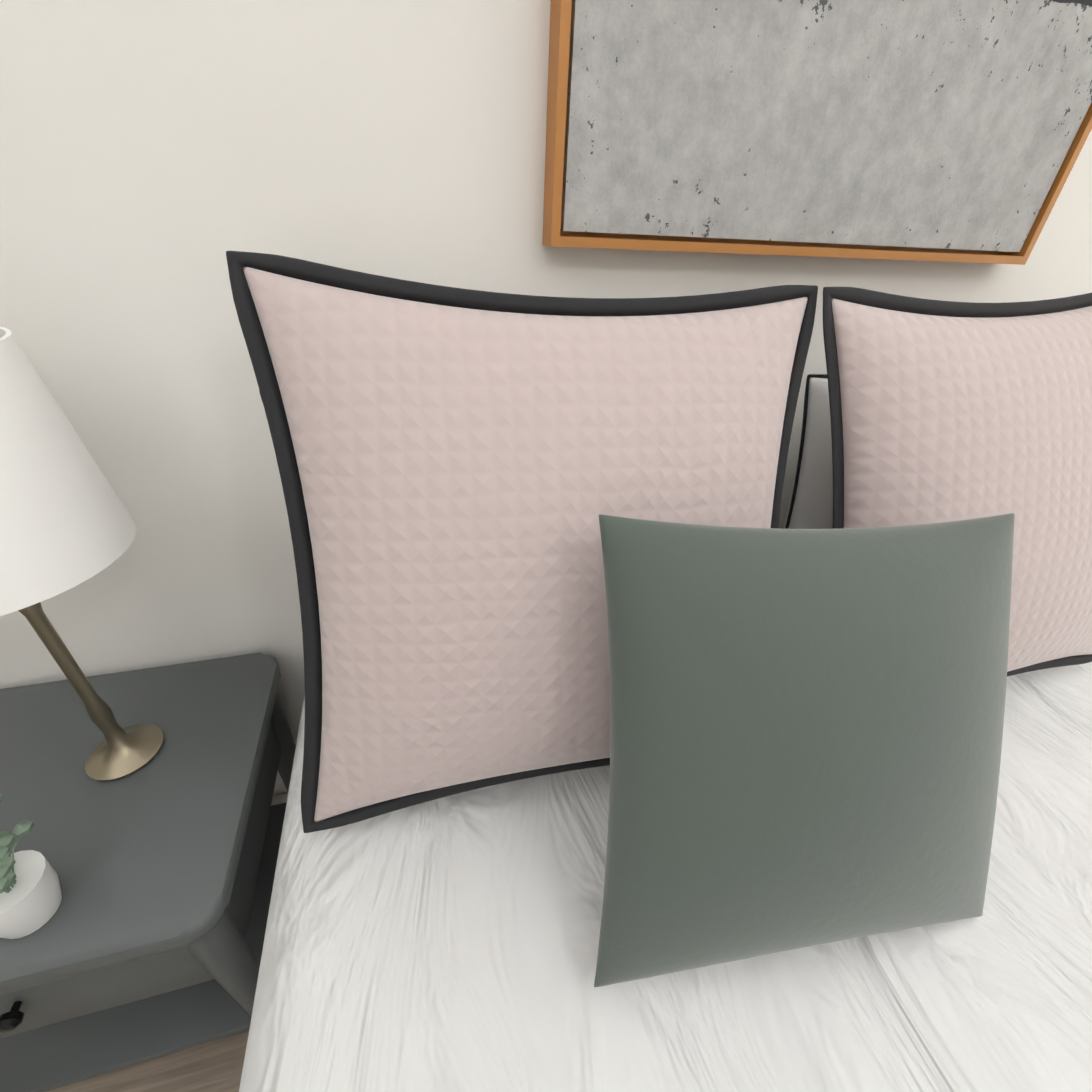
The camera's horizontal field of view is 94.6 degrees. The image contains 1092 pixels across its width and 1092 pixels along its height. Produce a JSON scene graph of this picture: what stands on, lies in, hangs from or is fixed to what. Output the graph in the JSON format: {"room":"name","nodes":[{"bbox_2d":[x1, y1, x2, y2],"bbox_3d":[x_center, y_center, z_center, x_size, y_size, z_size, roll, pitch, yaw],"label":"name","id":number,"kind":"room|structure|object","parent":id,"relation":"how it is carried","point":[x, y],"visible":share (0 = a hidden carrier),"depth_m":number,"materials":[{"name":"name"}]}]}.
{"room":"bedroom","nodes":[
{"label":"bedroom","id":0,"kind":"room"},
{"bbox_2d":[47,1031,248,1091],"bbox_3d":[0.807,1.474,0.257,5.700,0.100,3.410,-6,34,-14],"label":"floor","id":1,"kind":"structure","parent":0,"point":[215,1066],"depth_m":0.89,"materials":[{"name":"brown wood"}]},
{"bbox_2d":[0,653,295,1091],"bbox_3d":[-0.685,0.589,0.858,0.490,0.600,0.450,-6,34,-14],"label":"nightstand","id":2,"kind":"object","parent":1,"relation":"on","point":[145,942],"visible":0.77,"depth_m":0.71,"materials":[{"name":"grey paint"}]},
{"bbox_2d":[0,794,61,938],"bbox_3d":[-0.592,0.350,0.537,0.091,0.156,0.104,-6,34,-14],"label":"potted plant","id":3,"kind":"object","parent":2,"relation":"on","point":[30,895],"visible":1,"depth_m":0.55,"materials":[{"name":"white"}]},
{"bbox_2d":[0,327,162,780],"bbox_3d":[-0.608,0.066,0.590,0.250,0.574,0.250,-6,34,-14],"label":"lamp","id":4,"kind":"object","parent":2,"relation":"on","point":[67,522],"visible":1,"depth_m":0.51,"materials":[{"name":"white fabric"}]},
{"bbox_2d":[239,662,1091,1091],"bbox_3d":[0.610,0.903,0.462,1.764,0.617,2.047,-6,34,-14],"label":"bed","id":5,"kind":"object","parent":1,"relation":"on","point":[447,944],"visible":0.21,"depth_m":0.54,"materials":[{"name":"white fabric"}]},
{"bbox_2d":[226,251,817,832],"bbox_3d":[0.020,0.016,0.626,0.665,0.655,0.166,-4,12,-12],"label":"euro pillow","id":6,"kind":"object","parent":5,"relation":"on","point":[462,471],"visible":0.83,"depth_m":0.54,"materials":[{"name":"pink fabric"}]},
{"bbox_2d":[594,513,1014,986],"bbox_3d":[0.281,0.204,0.530,0.475,0.475,0.159,-1,5,-11],"label":"pillow","id":7,"kind":"object","parent":5,"relation":"on","point":[806,731],"visible":1,"depth_m":0.46,"materials":[{"name":"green fabric"}]},
{"bbox_2d":[784,374,832,528],"bbox_3d":[0.772,-0.101,1.012,0.708,0.478,0.134,-6,25,-14],"label":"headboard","id":8,"kind":"object","parent":5,"relation":"on","point":[811,504],"visible":0.15,"depth_m":0.88,"materials":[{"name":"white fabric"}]},
{"bbox_2d":[823,287,1091,675],"bbox_3d":[0.689,-0.053,0.781,0.665,0.655,0.170,-9,14,-15],"label":"euro pillow","id":9,"kind":"object","parent":5,"relation":"on","point":[944,411],"visible":0.62,"depth_m":0.67,"materials":[{"name":"pink fabric"}]},
{"bbox_2d":[0,0,1091,795],"bbox_3d":[0.500,-0.502,0.888,5.580,2.500,0.120,-6,34,-14],"label":"wall","id":10,"kind":"structure","parent":0,"point":[158,158],"depth_m":0.63,"materials":[{"name":"white paint"}]},
{"bbox_2d":[271,793,287,805],"bbox_3d":[0.409,0.530,1.459,5.460,0.140,0.020,-6,34,-14],"label":"baseboard","id":11,"kind":"structure","parent":10,"relation":"attached to","point":[279,799],"depth_m":1.15,"materials":[{"name":"white"}]},
{"bbox_2d":[542,0,1091,264],"bbox_3d":[0.433,-0.881,0.510,0.850,1.020,0.045,-6,34,-14],"label":"picture frame","id":12,"kind":"object","parent":10,"relation":"attached to","point":[941,130],"visible":0.97,"depth_m":0.68,"materials":[{"name":"brown wood"}]}
]}

